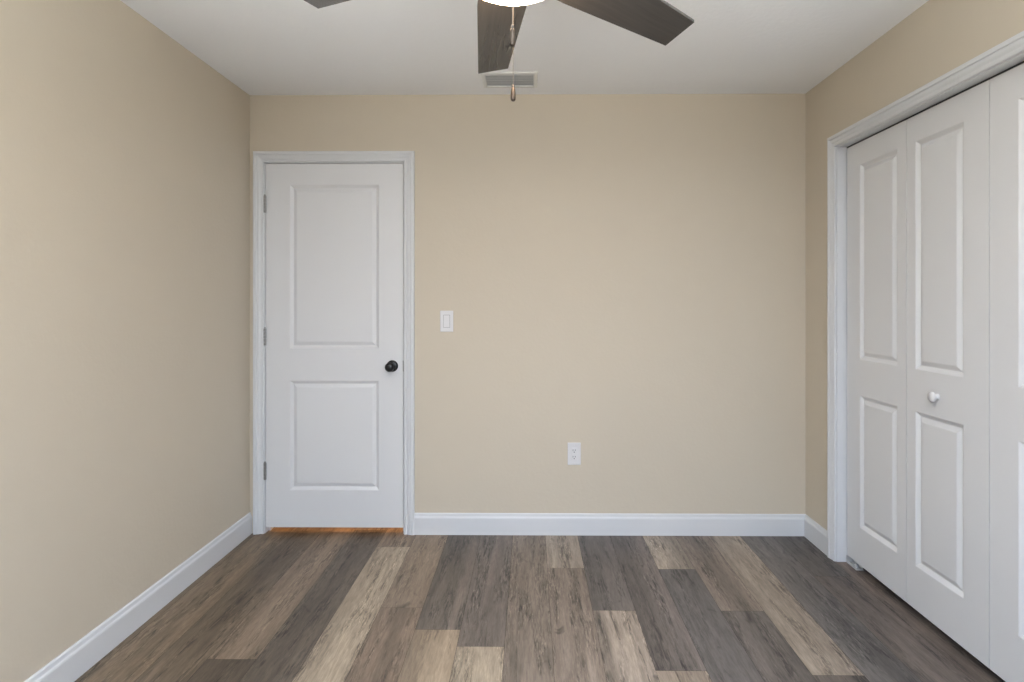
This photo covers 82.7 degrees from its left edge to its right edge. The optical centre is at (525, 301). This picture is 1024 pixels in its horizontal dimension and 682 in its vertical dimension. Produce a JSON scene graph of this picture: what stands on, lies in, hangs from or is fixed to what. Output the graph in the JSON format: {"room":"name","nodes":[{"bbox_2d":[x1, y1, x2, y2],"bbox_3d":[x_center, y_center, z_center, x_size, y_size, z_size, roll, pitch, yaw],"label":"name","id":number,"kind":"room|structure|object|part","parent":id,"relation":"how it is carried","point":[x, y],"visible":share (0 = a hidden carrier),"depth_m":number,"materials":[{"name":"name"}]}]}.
{"room":"empty bedroom","nodes":[
{"label":"empty bedroom","id":0,"kind":"room"},
{"bbox_2d":[0,0,249,681],"bbox_3d":[-1.612,0.071,1.519,0.120,2.441,3.690,0,0,1],"label":"wall","id":1,"kind":"structure","parent":0,"point":[125,155],"depth_m":2.14,"materials":[{"name":"beige paint"}]},
{"bbox_2d":[24,512,251,681],"bbox_3d":[-1.545,1.233,1.518,0.014,0.118,3.450,0,0,1],"label":"baseboard","id":2,"kind":"structure","parent":1,"relation":"attached to","point":[86,652],"depth_m":2.30,"materials":[{"name":"white wood"}]},
{"bbox_2d":[120,0,928,94],"bbox_3d":[0.306,-1.199,1.502,3.955,0.100,3.690,0,0,1],"label":"ceiling","id":3,"kind":"structure","parent":0,"point":[263,47],"depth_m":2.60,"materials":[{"name":"white paint"}]},
{"bbox_2d":[304,0,693,101],"bbox_3d":[-0.043,-0.834,1.398,0.994,0.630,1.000,0,0,1],"label":"ceiling fan","id":4,"kind":"object","parent":3,"relation":"hanging from","point":[499,22],"visible":1,"depth_m":1.58,"materials":[{"name":"brown wood"}]},
{"bbox_3d":[-0.352,-0.786,1.424,0.392,0.108,0.143,0,0,8],"label":"fan blade","id":5,"kind":"part","parent":4,"relation":"part of","materials":[{"name":"brown wood"}]},
{"bbox_3d":[-0.081,-0.786,1.695,0.143,0.108,0.392,0,0,-10],"label":"fan blade","id":6,"kind":"part","parent":4,"relation":"part of","materials":[{"name":"brown wood"}]},
{"bbox_3d":[-0.030,-0.764,1.373,0.256,0.060,0.256,0,0,0],"label":"lamp shade","id":7,"kind":"part","parent":4,"relation":"part of","materials":[{"name":"white glass"}]},
{"bbox_3d":[0.256,-0.782,1.528,0.392,0.108,0.143,1,0,-29],"label":"fan blade","id":8,"kind":"part","parent":4,"relation":"part of","materials":[{"name":"brown wood"}]},
{"bbox_2d":[481,72,537,87],"bbox_3d":[-0.081,-1.145,3.013,0.286,0.008,0.208,0,0,1],"label":"ceiling vent","id":9,"kind":"object","parent":3,"relation":"in","point":[489,79],"visible":0.98,"depth_m":3.00,"materials":[{"name":"white metal"}]},
{"bbox_2d":[250,94,805,532],"bbox_3d":[0.066,0.071,3.289,3.205,2.441,0.120,0,0,1],"label":"wall","id":10,"kind":"structure","parent":0,"point":[622,277],"depth_m":3.23,"materials":[{"name":"beige paint"}]},
{"bbox_2d":[264,163,403,527],"bbox_3d":[-1.067,0.245,3.219,0.778,2.026,0.115,0,0,1],"label":"door","id":11,"kind":"structure","parent":10,"relation":"in","point":[334,329],"depth_m":3.24,"materials":[{"name":"white paint"}]},
{"bbox_3d":[-0.741,0.359,3.199,0.052,0.052,0.080,0,0,0],"label":"knob","id":12,"kind":"part","parent":11,"relation":"part of","materials":[{"name":"black metal"}]},
{"bbox_2d":[253,151,414,534],"bbox_3d":[-1.063,0.229,3.290,0.896,2.126,0.138,0,0,1],"label":"door frame","id":13,"kind":"structure","parent":10,"relation":"attached to","point":[259,157],"depth_m":3.23,"materials":[{"name":"white wood"}]},
{"bbox_2d":[440,311,452,331],"bbox_3d":[-0.437,0.110,3.229,0.073,0.117,0.010,0,0,1],"label":"light switch","id":14,"kind":"object","parent":10,"relation":"attached to","point":[446,317],"visible":1,"depth_m":3.23,"materials":[{"name":"white plastic"}]},
{"bbox_2d":[568,443,580,464],"bbox_3d":[0.270,0.844,3.223,0.073,0.123,0.009,0,0,1],"label":"wall outlet","id":15,"kind":"object","parent":10,"relation":"attached to","point":[574,449],"visible":1,"depth_m":3.22,"materials":[{"name":"white plastic"}]},
{"bbox_2d":[571,448,576,459],"bbox_3d":[0.270,0.844,3.221,0.034,0.067,0.003,0,0,0],"label":"receptacle","id":16,"kind":"object","parent":15,"relation":"attached to","point":[573,450],"depth_m":3.22,"materials":[{"name":"white plastic"}]},
{"bbox_2d":[414,513,805,535],"bbox_3d":[0.466,1.233,3.219,2.164,0.118,0.014,0,0,1],"label":"baseboard","id":17,"kind":"structure","parent":10,"relation":"attached to","point":[583,524],"depth_m":3.21,"materials":[{"name":"white wood"}]},
{"bbox_2d":[74,527,1004,681],"bbox_3d":[0.318,1.322,1.912,4.202,0.060,4.870,0,0,1],"label":"floor","id":18,"kind":"structure","parent":0,"point":[286,604],"depth_m":2.38,"materials":[{"name":"plastic"}]},
{"bbox_2d":[846,555,862,569],"bbox_3d":[1.608,1.273,2.841,0.036,0.038,0.092,0,0,1],"label":"pivot bracket","id":19,"kind":"object","parent":18,"relation":"on","point":[850,561],"visible":0.86,"depth_m":2.85,"materials":[{"name":"metal"}]},
{"bbox_3d":[1.608,1.272,2.885,0.036,0.033,0.003,0,0,0],"label":"upright plate","id":20,"kind":"part","parent":19,"relation":"part of","materials":[{"name":"metal"}]},
{"bbox_3d":[1.608,1.286,2.841,0.036,0.012,0.092,0,0,0],"label":"plate","id":21,"kind":"part","parent":19,"relation":"part of","materials":[{"name":"metal"}]},
{"bbox_2d":[806,0,1023,529],"bbox_3d":[1.593,0.071,1.431,0.120,2.441,3.570,0,0,1],"label":"wall","id":22,"kind":"structure","parent":0,"point":[940,36],"depth_m":2.73,"materials":[{"name":"beige paint"}]},
{"bbox_2d":[804,515,826,554],"bbox_3d":[1.540,1.233,3.076,0.014,0.118,0.253,0,0,1],"label":"baseboard","id":23,"kind":"structure","parent":22,"relation":"attached to","point":[815,533],"depth_m":3.08,"materials":[{"name":"white wood"}]},
{"bbox_2d":[847,80,989,667],"bbox_3d":[1.589,0.248,2.433,0.065,2.010,0.891,0,0,1],"label":"door","id":24,"kind":"structure","parent":22,"relation":"in","point":[918,188],"depth_m":2.33,"materials":[{"name":"white paint"}]},
{"bbox_3d":[1.570,0.367,2.240,0.031,0.042,0.042,0,0,0],"label":"knob","id":25,"kind":"part","parent":24,"relation":"part of","materials":[{"name":"white plastic"}]},
{"bbox_2d":[827,31,1023,561],"bbox_3d":[1.588,0.233,1.991,0.138,2.119,1.916,0,0,1],"label":"door frame","id":26,"kind":"structure","parent":22,"relation":"attached to","point":[1013,46],"depth_m":2.89,"materials":[{"name":"white wood"}]},
{"bbox_2d":[847,61,1023,147],"bbox_3d":[1.600,-0.762,1.991,0.030,0.006,1.788,0,0,1],"label":"closet track","id":27,"kind":"object","parent":22,"relation":"attached to","point":[1022,62],"visible":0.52,"depth_m":2.20,"materials":[{"name":"metal"}]},
{"bbox_2d":[990,63,1023,681],"bbox_3d":[1.581,0.248,1.539,0.065,2.010,0.891,0,0,1],"label":"door","id":28,"kind":"structure","parent":22,"relation":"in","point":[1007,88],"depth_m":1.91,"materials":[{"name":"white paint"}]}
]}

